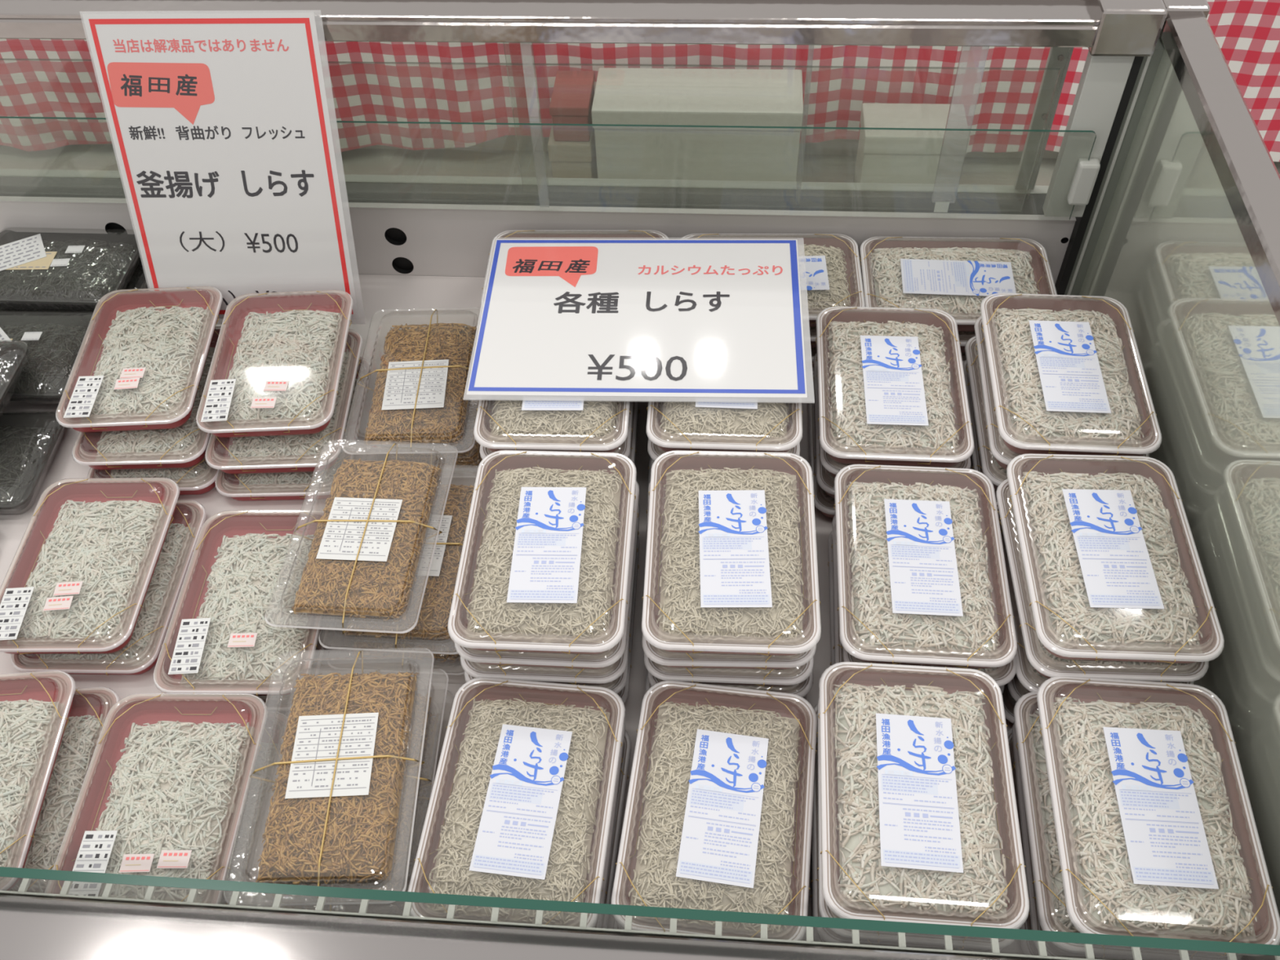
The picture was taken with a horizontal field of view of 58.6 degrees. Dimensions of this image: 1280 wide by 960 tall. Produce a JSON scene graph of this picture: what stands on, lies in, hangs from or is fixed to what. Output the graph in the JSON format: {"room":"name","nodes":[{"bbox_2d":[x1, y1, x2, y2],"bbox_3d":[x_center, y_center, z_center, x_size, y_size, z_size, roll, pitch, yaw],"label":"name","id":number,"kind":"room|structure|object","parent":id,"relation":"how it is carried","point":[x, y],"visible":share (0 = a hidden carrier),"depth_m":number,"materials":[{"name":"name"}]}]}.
{"room":"food shop","nodes":[
{"label":"food shop","id":0,"kind":"room"},
{"bbox_3d":[0.107,0.464,1.744,6.000,0.050,6.500,2,51,4],"label":"floor","id":1,"kind":"structure","parent":0,"visible":0},
{"bbox_2d":[0,0,1279,959],"bbox_3d":[-0.238,0.221,1.217,1.870,1.095,1.040,2,51,4],"label":"display case","id":2,"kind":"object","parent":1,"relation":"on","point":[1161,200],"visible":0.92,"depth_m":1.03,"materials":[{"name":"white metal"}]},
{"bbox_2d":[0,412,64,514],"bbox_3d":[-0.678,-0.017,1.144,0.178,0.030,0.126,0,51,2],"label":"tray","id":3,"kind":"object","parent":2,"relation":"on","point":[29,442],"visible":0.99,"depth_m":1.14,"materials":[{"name":"black plastic"}]},
{"bbox_2d":[0,310,93,401],"bbox_3d":[-0.664,-0.130,1.207,0.178,0.031,0.126,1,51,3],"label":"tray","id":4,"kind":"object","parent":2,"relation":"on","point":[54,340],"visible":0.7,"depth_m":1.20,"materials":[{"name":"black plastic"}]},
{"bbox_2d":[8,686,119,893],"bbox_3d":[-0.500,0.254,0.915,0.133,0.028,0.191,-3,51,0],"label":"pack","id":5,"kind":"object","parent":2,"relation":"on","point":[91,706],"visible":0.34,"depth_m":0.92,"materials":[{"name":"red plastic"}]},
{"bbox_2d":[0,670,75,890],"bbox_3d":[-0.527,0.237,0.893,0.133,0.029,0.191,-3,51,0],"label":"pack","id":6,"kind":"object","parent":5,"relation":"on","point":[35,707],"visible":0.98,"depth_m":0.91,"materials":[{"name":"red plastic"}]},
{"bbox_2d":[0,258,148,312],"bbox_3d":[-0.654,-0.216,1.307,0.178,0.030,0.126,1,51,3],"label":"tray","id":7,"kind":"object","parent":2,"relation":"on","point":[139,280],"visible":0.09,"depth_m":1.31,"materials":[{"name":"black plastic"}]},
{"bbox_2d":[0,227,142,310],"bbox_3d":[-0.655,-0.237,1.282,0.178,0.031,0.126,2,51,4],"label":"tray","id":8,"kind":"object","parent":7,"relation":"on","point":[38,270],"visible":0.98,"depth_m":1.27,"materials":[{"name":"black plastic"}]},
{"bbox_2d":[10,499,206,675],"bbox_3d":[-0.482,0.095,1.045,0.133,0.028,0.191,0,51,3],"label":"pack","id":9,"kind":"object","parent":2,"relation":"on","point":[141,653],"visible":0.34,"depth_m":1.01,"materials":[{"name":"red plastic"}]},
{"bbox_2d":[0,477,179,654],"bbox_3d":[-0.498,0.074,1.026,0.133,0.029,0.191,-1,51,2],"label":"pack","id":10,"kind":"object","parent":9,"relation":"on","point":[77,579],"visible":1,"depth_m":1.02,"materials":[{"name":"food"}]},
{"bbox_2d":[86,456,218,494],"bbox_3d":[-0.479,-0.060,1.172,0.133,0.028,0.191,-1,51,1],"label":"pack","id":11,"kind":"object","parent":2,"relation":"on","point":[200,478],"visible":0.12,"depth_m":1.12,"materials":[{"name":"red plastic"}]},
{"bbox_2d":[71,326,221,470],"bbox_3d":[-0.486,-0.086,1.157,0.133,0.028,0.191,-1,51,1],"label":"pack","id":12,"kind":"object","parent":11,"relation":"on","point":[185,446],"visible":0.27,"depth_m":1.11,"materials":[{"name":"red plastic"}]},
{"bbox_2d":[55,285,222,432],"bbox_3d":[-0.498,-0.125,1.146,0.133,0.033,0.191,-2,51,0],"label":"pack","id":13,"kind":"object","parent":12,"relation":"on","point":[140,362],"visible":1,"depth_m":1.14,"materials":[{"name":"food"}]},
{"bbox_2d":[95,469,215,494],"bbox_3d":[-0.479,-0.057,1.177,0.128,0.016,0.186,-1,51,1],"label":"tray","id":14,"kind":"object","parent":11,"relation":"on","point":[189,482],"depth_m":1.12,"materials":[{"name":"red plastic"}]},
{"bbox_2d":[81,11,359,318],"bbox_3d":[-0.408,-0.302,1.143,0.232,0.303,0.104,-1,51,2],"label":"price sign","id":15,"kind":"object","parent":2,"relation":"on","point":[220,124],"visible":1,"depth_m":1.13,"materials":[{"name":"white paper"}]},
{"bbox_2d":[161,614,332,711],"bbox_3d":[-0.339,0.122,1.017,0.133,0.028,0.191,0,51,2],"label":"pack","id":16,"kind":"object","parent":2,"relation":"on","point":[271,703],"visible":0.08,"depth_m":0.97,"materials":[{"name":"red plastic"}]},
{"bbox_2d":[153,510,324,696],"bbox_3d":[-0.337,0.103,0.994,0.133,0.029,0.191,0,51,2],"label":"pack","id":17,"kind":"object","parent":16,"relation":"on","point":[219,639],"visible":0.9,"depth_m":0.98,"materials":[{"name":"food"}]},
{"bbox_2d":[219,711,288,904],"bbox_3d":[-0.352,0.269,0.897,0.133,0.028,0.191,0,51,2],"label":"pack","id":18,"kind":"object","parent":2,"relation":"on","point":[239,852],"visible":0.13,"depth_m":0.90,"materials":[{"name":"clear plastic"}]},
{"bbox_2d":[44,693,267,904],"bbox_3d":[-0.367,0.250,0.875,0.133,0.029,0.191,0,51,2],"label":"pack","id":19,"kind":"object","parent":18,"relation":"on","point":[162,792],"visible":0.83,"depth_m":0.88,"materials":[{"name":"red plastic"}]},
{"bbox_2d":[214,356,372,501],"bbox_3d":[-0.349,-0.056,1.163,0.133,0.028,0.191,-1,51,1],"label":"pack","id":20,"kind":"object","parent":2,"relation":"on","point":[271,486],"visible":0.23,"depth_m":1.12,"materials":[{"name":"red plastic"}]},
{"bbox_2d":[204,328,362,474],"bbox_3d":[-0.354,-0.083,1.148,0.133,0.028,0.191,-2,51,1],"label":"pack","id":21,"kind":"object","parent":20,"relation":"on","point":[300,452],"visible":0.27,"depth_m":1.10,"materials":[{"name":"red plastic"}]},
{"bbox_2d":[195,289,353,437],"bbox_3d":[-0.359,-0.119,1.135,0.133,0.033,0.191,-2,51,0],"label":"pack","id":22,"kind":"object","parent":21,"relation":"on","point":[275,370],"visible":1,"depth_m":1.12,"materials":[{"name":"food"}]},
{"bbox_2d":[253,688,454,915],"bbox_3d":[-0.221,0.256,0.900,0.134,0.033,0.209,0,51,3],"label":"pack","id":23,"kind":"object","parent":2,"relation":"on","point":[396,908],"visible":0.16,"depth_m":0.88,"materials":[{"name":"clear plastic"}]},
{"bbox_2d":[240,667,448,911],"bbox_3d":[-0.222,0.235,0.877,0.134,0.033,0.209,0,51,2],"label":"pack","id":24,"kind":"object","parent":23,"relation":"on","point":[397,882],"visible":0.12,"depth_m":0.87,"materials":[{"name":"clear plastic"}]},
{"bbox_2d":[223,647,434,906],"bbox_3d":[-0.227,0.216,0.854,0.134,0.033,0.209,-2,51,1],"label":"pack","id":25,"kind":"object","parent":24,"relation":"on","point":[334,811],"visible":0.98,"depth_m":0.84,"materials":[{"name":"clear plastic"}]},
{"bbox_2d":[330,679,417,888],"bbox_3d":[-0.227,0.220,0.859,0.127,0.017,0.203,-2,51,1],"label":"tray","id":26,"kind":"object","parent":25,"relation":"on","point":[364,828],"depth_m":0.83,"materials":[{"name":"food"}]},
{"bbox_2d":[266,692,431,904],"bbox_3d":[-0.222,0.240,0.883,0.127,0.017,0.203,0,51,2],"label":"tray","id":27,"kind":"object","parent":24,"relation":"on","point":[397,882],"depth_m":0.86,"materials":[{"name":"clear plastic"}]},
{"bbox_2d":[417,720,438,849],"bbox_3d":[-0.221,0.261,0.905,0.127,0.017,0.203,0,51,3],"label":"tray","id":28,"kind":"object","parent":23,"relation":"on","point":[427,768],"depth_m":0.92,"materials":[{"name":"clear plastic"}]},
{"bbox_2d":[327,615,464,675],"bbox_3d":[-0.200,0.087,1.038,0.134,0.033,0.209,2,51,4],"label":"pack","id":29,"kind":"object","parent":2,"relation":"on","point":[446,645],"visible":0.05,"depth_m":0.99,"materials":[{"name":"clear plastic"}]},
{"bbox_2d":[318,464,475,655],"bbox_3d":[-0.200,0.066,1.016,0.134,0.033,0.209,2,51,4],"label":"pack","id":30,"kind":"object","parent":29,"relation":"on","point":[433,620],"visible":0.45,"depth_m":0.98,"materials":[{"name":"clear plastic"}]},
{"bbox_2d":[264,439,457,634],"bbox_3d":[-0.238,0.045,0.994,0.134,0.033,0.209,2,51,4],"label":"pack","id":31,"kind":"object","parent":30,"relation":"on","point":[365,553],"visible":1,"depth_m":0.97,"materials":[{"name":"food"}]},
{"bbox_2d":[285,466,442,624],"bbox_3d":[-0.238,0.049,0.999,0.127,0.017,0.203,2,51,4],"label":"tray","id":32,"kind":"object","parent":31,"relation":"on","point":[377,588],"depth_m":0.97,"materials":[{"name":"clear plastic"}]},
{"bbox_2d":[338,631,440,645],"bbox_3d":[-0.200,0.070,1.021,0.127,0.017,0.203,2,51,4],"label":"tray","id":33,"kind":"object","parent":30,"relation":"on","point":[435,635],"depth_m":0.97,"materials":[{"name":"clear plastic"}]},
{"bbox_2d":[365,395,482,477],"bbox_3d":[-0.205,-0.079,1.175,0.134,0.033,0.209,0,51,2],"label":"pack","id":34,"kind":"object","parent":2,"relation":"on","point":[471,457],"visible":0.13,"depth_m":1.13,"materials":[{"name":"clear plastic"}]},
{"bbox_2d":[342,307,480,457],"bbox_3d":[-0.222,-0.103,1.155,0.134,0.033,0.209,-1,51,2],"label":"pack","id":35,"kind":"object","parent":34,"relation":"on","point":[421,383],"visible":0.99,"depth_m":1.13,"materials":[{"name":"food"}]},
{"bbox_2d":[613,919,618,928],"bbox_3d":[0.059,0.276,0.873,0.136,0.029,0.196,6,51,7],"label":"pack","id":36,"kind":"object","parent":2,"relation":"in","point":[615,926],"visible":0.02,"depth_m":0.83,"materials":[{"name":"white plastic"}]},
{"bbox_2d":[616,921,805,941],"bbox_3d":[0.060,0.254,0.854,0.136,0.029,0.196,5,51,7],"label":"pack","id":37,"kind":"object","parent":36,"relation":"on","point":[620,927],"visible":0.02,"depth_m":0.80,"materials":[{"name":"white plastic"}]},
{"bbox_2d":[610,680,817,940],"bbox_3d":[0.058,0.238,0.830,0.136,0.029,0.196,5,51,7],"label":"pack","id":38,"kind":"object","parent":37,"relation":"on","point":[718,812],"visible":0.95,"depth_m":0.82,"materials":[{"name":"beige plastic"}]},
{"bbox_2d":[601,730,631,928],"bbox_3d":[-0.083,0.272,0.882,0.136,0.029,0.196,4,51,6],"label":"pack","id":39,"kind":"object","parent":2,"relation":"in","point":[624,776],"visible":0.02,"depth_m":0.88,"materials":[{"name":"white plastic"}]},
{"bbox_2d":[594,722,625,928],"bbox_3d":[-0.086,0.254,0.860,0.136,0.029,0.196,3,51,5],"label":"pack","id":40,"kind":"object","parent":39,"relation":"on","point":[598,924],"visible":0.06,"depth_m":0.84,"materials":[{"name":"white plastic"}]},
{"bbox_2d":[407,677,625,927],"bbox_3d":[-0.087,0.236,0.838,0.136,0.029,0.196,4,51,6],"label":"pack","id":41,"kind":"object","parent":40,"relation":"on","point":[520,806],"visible":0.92,"depth_m":0.83,"materials":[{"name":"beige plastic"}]},
{"bbox_2d":[617,537,639,702],"bbox_3d":[-0.072,0.118,1.008,0.136,0.029,0.196,1,51,4],"label":"pack","id":42,"kind":"object","parent":2,"relation":"in","point":[624,693],"visible":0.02,"depth_m":0.98,"materials":[{"name":"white plastic"}]},
{"bbox_2d":[464,535,638,693],"bbox_3d":[-0.073,0.101,0.985,0.136,0.029,0.196,1,51,4],"label":"pack","id":43,"kind":"object","parent":42,"relation":"on","point":[617,685],"visible":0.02,"depth_m":0.93,"materials":[{"name":"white plastic"}]},
{"bbox_2d":[460,502,639,684],"bbox_3d":[-0.072,0.085,0.962,0.136,0.029,0.196,2,51,4],"label":"pack","id":44,"kind":"object","parent":43,"relation":"on","point":[609,673],"visible":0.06,"depth_m":0.90,"materials":[{"name":"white plastic"}]},
{"bbox_2d":[453,480,639,669],"bbox_3d":[-0.073,0.068,0.938,0.136,0.029,0.196,2,51,4],"label":"pack","id":45,"kind":"object","parent":44,"relation":"on","point":[606,658],"visible":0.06,"depth_m":0.88,"materials":[{"name":"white plastic"}]},
{"bbox_2d":[447,449,636,654],"bbox_3d":[-0.074,0.053,0.914,0.136,0.029,0.196,1,51,4],"label":"pack","id":46,"kind":"object","parent":45,"relation":"on","point":[544,566],"visible":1,"depth_m":0.90,"materials":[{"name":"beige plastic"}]},
{"bbox_2d":[634,396,639,464],"bbox_3d":[-0.071,-0.030,1.130,0.136,0.029,0.196,1,51,3],"label":"pack","id":47,"kind":"object","parent":2,"relation":"in","point":[639,397],"visible":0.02,"depth_m":1.15,"materials":[{"name":"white plastic"}]},
{"bbox_3d":[-0.072,-0.049,1.108,0.136,0.029,0.196,1,51,3],"label":"pack","id":48,"kind":"object","parent":47,"relation":"on","visible":0},
{"bbox_2d":[628,396,639,462],"bbox_3d":[-0.069,-0.067,1.086,0.136,0.029,0.196,1,51,3],"label":"pack","id":49,"kind":"object","parent":48,"relation":"on","point":[632,455],"visible":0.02,"depth_m":1.06,"materials":[{"name":"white plastic"}]},
{"bbox_2d":[479,396,633,459],"bbox_3d":[-0.072,-0.085,1.064,0.136,0.029,0.196,1,51,3],"label":"pack","id":50,"kind":"object","parent":49,"relation":"on","point":[624,448],"visible":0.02,"depth_m":1.01,"materials":[{"name":"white plastic"}]},
{"bbox_2d":[473,395,631,452],"bbox_3d":[-0.074,-0.100,1.039,0.136,0.029,0.196,1,51,3],"label":"pack","id":51,"kind":"object","parent":50,"relation":"on","point":[584,424],"visible":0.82,"depth_m":0.99,"materials":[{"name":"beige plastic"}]},
{"bbox_2d":[466,239,807,397],"bbox_3d":[0.003,-0.153,1.056,0.305,0.003,0.218,1,51,3],"label":"price sign","id":52,"kind":"object","parent":51,"relation":"on","point":[624,317],"visible":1,"depth_m":1.05,"materials":[{"name":"white paper"}]},
{"bbox_2d":[645,668,807,699],"bbox_3d":[0.075,0.118,1.002,0.136,0.029,0.196,1,51,3],"label":"pack","id":53,"kind":"object","parent":2,"relation":"in","point":[648,685],"visible":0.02,"depth_m":0.95,"materials":[{"name":"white plastic"}]},
{"bbox_2d":[647,670,813,697],"bbox_3d":[0.078,0.102,0.979,0.136,0.029,0.196,2,51,4],"label":"pack","id":54,"kind":"object","parent":53,"relation":"on","point":[802,689],"visible":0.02,"depth_m":0.92,"materials":[{"name":"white plastic"}]},
{"bbox_2d":[643,652,813,686],"bbox_3d":[0.075,0.085,0.955,0.136,0.029,0.196,1,51,4],"label":"pack","id":55,"kind":"object","parent":54,"relation":"on","point":[796,675],"visible":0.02,"depth_m":0.89,"materials":[{"name":"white plastic"}]},
{"bbox_2d":[641,483,816,670],"bbox_3d":[0.072,0.068,0.932,0.136,0.029,0.196,0,51,3],"label":"pack","id":56,"kind":"object","parent":55,"relation":"on","point":[674,660],"visible":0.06,"depth_m":0.87,"materials":[{"name":"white plastic"}]},
{"bbox_2d":[641,450,821,655],"bbox_3d":[0.072,0.053,0.907,0.136,0.029,0.196,1,51,3],"label":"pack","id":57,"kind":"object","parent":56,"relation":"on","point":[731,564],"visible":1,"depth_m":0.89,"materials":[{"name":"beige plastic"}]},
{"bbox_2d":[804,347,816,367],"bbox_3d":[0.135,-0.176,1.240,0.196,0.029,0.136,1,51,3],"label":"pack","id":58,"kind":"object","parent":2,"relation":"in","point":[810,353],"visible":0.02,"depth_m":1.20,"materials":[{"name":"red plastic"}]},
{"bbox_2d":[803,326,816,347],"bbox_3d":[0.136,-0.194,1.218,0.196,0.029,0.136,1,51,3],"label":"pack","id":59,"kind":"object","parent":58,"relation":"on","point":[809,332],"visible":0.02,"depth_m":1.18,"materials":[{"name":"red plastic"}]},
{"bbox_2d":[680,233,865,326],"bbox_3d":[0.134,-0.212,1.197,0.196,0.029,0.136,1,51,3],"label":"pack","id":60,"kind":"object","parent":59,"relation":"on","point":[830,270],"visible":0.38,"depth_m":1.19,"materials":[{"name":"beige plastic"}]},
{"bbox_2d":[807,369,835,518],"bbox_3d":[0.234,-0.040,1.125,0.136,0.029,0.196,2,51,4],"label":"pack","id":61,"kind":"object","parent":2,"relation":"on","point":[825,504],"visible":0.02,"depth_m":1.10,"materials":[{"name":"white plastic"}]},
{"bbox_2d":[813,353,835,498],"bbox_3d":[0.237,-0.058,1.102,0.136,0.029,0.196,2,51,4],"label":"pack","id":62,"kind":"object","parent":61,"relation":"on","point":[824,479],"visible":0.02,"depth_m":1.06,"materials":[{"name":"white plastic"}]},
{"bbox_2d":[815,351,971,477],"bbox_3d":[0.236,-0.076,1.080,0.136,0.029,0.196,2,51,4],"label":"pack","id":63,"kind":"object","parent":62,"relation":"on","point":[831,465],"visible":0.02,"depth_m":1.02,"materials":[{"name":"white plastic"}]},
{"bbox_2d":[815,306,973,467],"bbox_3d":[0.232,-0.091,1.056,0.136,0.029,0.196,2,51,4],"label":"pack","id":64,"kind":"object","parent":63,"relation":"on","point":[892,389],"visible":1,"depth_m":1.04,"materials":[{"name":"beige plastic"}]},
{"bbox_2d":[827,531,834,665],"bbox_3d":[0.233,0.119,0.994,0.136,0.029,0.196,3,51,4],"label":"pack","id":65,"kind":"object","parent":2,"relation":"on","point":[830,537],"visible":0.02,"depth_m":1.00,"materials":[{"name":"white plastic"}]},
{"bbox_2d":[831,515,1004,693],"bbox_3d":[0.232,0.103,0.971,0.136,0.029,0.196,3,51,5],"label":"pack","id":66,"kind":"object","parent":65,"relation":"on","point":[838,655],"visible":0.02,"depth_m":0.96,"materials":[{"name":"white plastic"}]},
{"bbox_2d":[842,646,1016,686],"bbox_3d":[0.234,0.085,0.949,0.136,0.029,0.196,2,51,4],"label":"pack","id":67,"kind":"object","parent":66,"relation":"on","point":[1002,675],"visible":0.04,"depth_m":0.89,"materials":[{"name":"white plastic"}]},
{"bbox_2d":[833,463,1017,668],"bbox_3d":[0.228,0.066,0.928,0.136,0.029,0.196,2,51,4],"label":"pack","id":68,"kind":"object","parent":67,"relation":"on","point":[922,580],"visible":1,"depth_m":0.91,"materials":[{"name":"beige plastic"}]},
{"bbox_2d":[810,850,1001,953],"bbox_3d":[0.198,0.271,0.871,0.136,0.029,0.196,2,51,4],"label":"pack","id":69,"kind":"object","parent":2,"relation":"on","point":[816,937],"visible":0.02,"depth_m":0.82,"materials":[{"name":"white plastic"}]},
{"bbox_2d":[810,704,1003,952],"bbox_3d":[0.195,0.253,0.849,0.136,0.029,0.196,3,51,4],"label":"pack","id":70,"kind":"object","parent":69,"relation":"on","point":[827,935],"visible":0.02,"depth_m":0.81,"materials":[{"name":"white plastic"}]},
{"bbox_2d":[816,697,1019,950],"bbox_3d":[0.197,0.237,0.826,0.136,0.029,0.196,3,51,5],"label":"pack","id":71,"kind":"object","parent":70,"relation":"on","point":[963,942],"visible":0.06,"depth_m":0.76,"materials":[{"name":"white plastic"}]},
{"bbox_2d":[817,662,1029,928],"bbox_3d":[0.195,0.218,0.805,0.136,0.029,0.196,3,51,5],"label":"pack","id":72,"kind":"object","parent":71,"relation":"on","point":[920,820],"visible":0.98,"depth_m":0.79,"materials":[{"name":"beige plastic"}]},
{"bbox_2d":[961,352,966,363],"bbox_3d":[0.331,-0.169,1.227,0.196,0.029,0.136,1,51,4],"label":"pack","id":73,"kind":"object","parent":2,"relation":"on","point":[963,354],"visible":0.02,"depth_m":1.18,"materials":[{"name":"red plastic"}]},
{"bbox_2d":[860,262,975,352],"bbox_3d":[0.329,-0.187,1.205,0.196,0.029,0.136,1,51,4],"label":"pack","id":74,"kind":"object","parent":73,"relation":"on","point":[964,336],"visible":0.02,"depth_m":1.16,"materials":[{"name":"red plastic"}]},
{"bbox_2d":[859,235,1057,331],"bbox_3d":[0.329,-0.206,1.183,0.196,0.029,0.136,1,51,4],"label":"pack","id":75,"kind":"object","parent":74,"relation":"on","point":[953,276],"visible":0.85,"depth_m":1.18,"materials":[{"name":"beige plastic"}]},
{"bbox_2d":[970,455,973,469],"bbox_3d":[0.386,-0.028,1.109,0.136,0.029,0.196,3,51,5],"label":"pack","id":76,"kind":"object","parent":2,"relation":"on","point":[971,455],"visible":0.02,"depth_m":1.10,"materials":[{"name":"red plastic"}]},
{"bbox_2d":[962,359,996,501],"bbox_3d":[0.381,-0.046,1.087,0.136,0.029,0.196,3,51,5],"label":"pack","id":77,"kind":"object","parent":76,"relation":"on","point":[976,460],"visible":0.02,"depth_m":1.09,"materials":[{"name":"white plastic"}]},
{"bbox_2d":[964,336,1007,489],"bbox_3d":[0.379,-0.064,1.065,0.136,0.029,0.196,2,51,4],"label":"pack","id":78,"kind":"object","parent":77,"relation":"on","point":[991,468],"visible":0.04,"depth_m":1.05,"materials":[{"name":"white plastic"}]},
{"bbox_2d":[974,315,1149,470],"bbox_3d":[0.381,-0.082,1.043,0.136,0.029,0.196,3,51,5],"label":"pack","id":79,"kind":"object","parent":78,"relation":"on","point":[1002,455],"visible":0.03,"depth_m":1.02,"materials":[{"name":"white plastic"}]},
{"bbox_2d":[980,293,1162,456],"bbox_3d":[0.380,-0.097,1.018,0.136,0.029,0.196,3,51,5],"label":"pack","id":80,"kind":"object","parent":79,"relation":"on","point":[1068,376],"visible":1,"depth_m":1.00,"materials":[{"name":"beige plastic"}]},
{"bbox_2d":[1002,683,1016,723],"bbox_3d":[0.364,0.127,0.983,0.136,0.029,0.196,1,51,3],"label":"pack","id":81,"kind":"object","parent":2,"relation":"on","point":[1009,703],"visible":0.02,"depth_m":0.93,"materials":[{"name":"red plastic"}]},
{"bbox_2d":[1007,673,1029,701],"bbox_3d":[0.366,0.110,0.960,0.136,0.029,0.196,1,51,4],"label":"pack","id":82,"kind":"object","parent":81,"relation":"on","point":[1016,689],"visible":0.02,"depth_m":0.91,"materials":[{"name":"red plastic"}]},
{"bbox_2d":[995,501,1194,692],"bbox_3d":[0.365,0.094,0.936,0.136,0.029,0.196,1,51,4],"label":"pack","id":83,"kind":"object","parent":82,"relation":"on","point":[1028,676],"visible":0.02,"depth_m":0.90,"materials":[{"name":"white plastic"}]},
{"bbox_2d":[995,479,1208,683],"bbox_3d":[0.365,0.075,0.914,0.136,0.029,0.196,1,51,3],"label":"pack","id":84,"kind":"object","parent":83,"relation":"on","point":[1048,665],"visible":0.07,"depth_m":0.86,"materials":[{"name":"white plastic"}]},
{"bbox_2d":[1006,453,1224,663],"bbox_3d":[0.366,0.057,0.892,0.136,0.029,0.196,1,51,4],"label":"pack","id":85,"kind":"object","parent":84,"relation":"on","point":[1113,570],"visible":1,"depth_m":0.88,"materials":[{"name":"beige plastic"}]},
{"bbox_2d":[1007,728,1039,955],"bbox_3d":[0.347,0.278,0.859,0.136,0.029,0.196,4,51,5],"label":"pack","id":86,"kind":"object","parent":2,"relation":"on","point":[1028,948],"visible":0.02,"depth_m":0.86,"materials":[{"name":"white plastic"}]},
{"bbox_2d":[1011,722,1149,959],"bbox_3d":[0.348,0.263,0.835,0.136,0.029,0.196,4,51,6],"label":"pack","id":87,"kind":"object","parent":86,"relation":"on","point":[1052,950],"visible":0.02,"depth_m":0.81,"materials":[{"name":"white plastic"}]},
{"bbox_2d":[1013,691,1244,959],"bbox_3d":[0.344,0.242,0.815,0.136,0.029,0.196,3,51,5],"label":"pack","id":88,"kind":"object","parent":87,"relation":"on","point":[1053,916],"visible":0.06,"depth_m":0.80,"materials":[{"name":"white plastic"}]},
{"bbox_2d":[1036,675,1279,956],"bbox_3d":[0.353,0.226,0.791,0.136,0.029,0.196,3,51,5],"label":"pack","id":89,"kind":"object","parent":88,"relation":"on","point":[1157,833],"visible":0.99,"depth_m":0.78,"materials":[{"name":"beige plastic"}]},
{"bbox_3d":[0.082,-0.031,1.124,0.136,0.029,0.197,2,51,4],"label":"pack","id":90,"kind":"object","parent":2,"relation":"in","visible":0},
{"bbox_2d":[647,456,651,490],"bbox_3d":[0.079,-0.049,1.102,0.136,0.029,0.196,1,51,4],"label":"pack","id":91,"kind":"object","parent":90,"relation":"on","point":[649,467],"visible":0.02,"depth_m":1.06,"materials":[{"name":"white plastic"}]},
{"bbox_2d":[650,450,800,469],"bbox_3d":[0.082,-0.067,1.079,0.136,0.029,0.196,2,51,4],"label":"pack","id":92,"kind":"object","parent":91,"relation":"on","point":[651,460],"visible":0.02,"depth_m":1.03,"materials":[{"name":"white plastic"}]},
{"bbox_2d":[647,438,799,460],"bbox_3d":[0.079,-0.085,1.058,0.136,0.029,0.196,2,51,4],"label":"pack","id":93,"kind":"object","parent":92,"relation":"on","point":[654,451],"visible":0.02,"depth_m":1.00,"materials":[{"name":"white plastic"}]},
{"bbox_2d":[645,396,803,452],"bbox_3d":[0.077,-0.100,1.033,0.136,0.029,0.196,2,51,4],"label":"pack","id":94,"kind":"object","parent":93,"relation":"on","point":[714,424],"visible":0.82,"depth_m":0.99,"materials":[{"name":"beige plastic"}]},
{"bbox_3d":[-0.064,-0.183,1.255,0.196,0.029,0.136,1,51,3],"label":"pack","id":95,"kind":"object","parent":2,"relation":"in","visible":0},
{"bbox_3d":[-0.066,-0.201,1.233,0.196,0.029,0.136,1,51,3],"label":"pack","id":96,"kind":"object","parent":95,"relation":"on","visible":0},
{"bbox_2d":[480,230,669,307],"bbox_3d":[-0.066,-0.219,1.211,0.196,0.029,0.136,1,51,3],"label":"pack","id":97,"kind":"object","parent":96,"relation":"on","point":[509,234],"visible":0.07,"depth_m":1.25,"materials":[{"name":"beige plastic"}]},
{"bbox_2d":[0,144,1279,186],"bbox_3d":[-0.159,-0.195,1.907,3.800,0.550,0.515,2,51,4],"label":"countertop","id":98,"kind":"structure","parent":1,"relation":"on","point":[442,162],"depth_m":1.81,"materials":[{"name":"grey"}]},
{"bbox_2d":[547,125,597,178],"bbox_3d":[-0.095,-0.476,1.698,0.062,0.124,0.105,2,51,4],"label":"carton","id":99,"kind":"object","parent":98,"relation":"on","point":[568,159],"visible":0.46,"depth_m":1.64,"materials":[{"name":"beige"}]},
{"bbox_2d":[549,70,595,141],"bbox_3d":[-0.095,-0.533,1.628,0.055,0.056,0.095,2,51,4],"label":"box","id":100,"kind":"object","parent":99,"relation":"on","point":[573,91],"visible":0.94,"depth_m":1.60,"materials":[{"name":"red"}]},
{"bbox_2d":[94,134,1058,158],"bbox_3d":[-0.034,-0.936,1.896,3.600,0.400,0.765,2,51,4],"label":"table","id":101,"kind":"object","parent":98,"relation":"on","point":[839,147],"visible":0.02,"depth_m":1.79,"materials":[{"name":"grey"}]},
{"bbox_2d":[0,0,1279,161],"bbox_3d":[-0.063,-0.627,1.633,3.600,0.384,0.028,2,51,4],"label":"gingham cloth","id":102,"kind":"object","parent":101,"relation":"attached to","point":[364,81],"visible":0.39,"depth_m":1.68,"materials":[{"name":"fabric"}]},
{"bbox_2d":[591,67,803,182],"bbox_3d":[0.084,-0.486,1.661,0.290,0.184,0.110,2,51,4],"label":"foam box","id":103,"kind":"object","parent":98,"relation":"on","point":[622,95],"visible":0.88,"depth_m":1.59,"materials":[{"name":"plastic"}]},
{"bbox_2d":[853,102,969,184],"bbox_3d":[0.393,-0.469,1.668,0.145,0.132,0.085,2,51,4],"label":"foam box","id":104,"kind":"object","parent":98,"relation":"on","point":[883,156],"visible":0.79,"depth_m":1.62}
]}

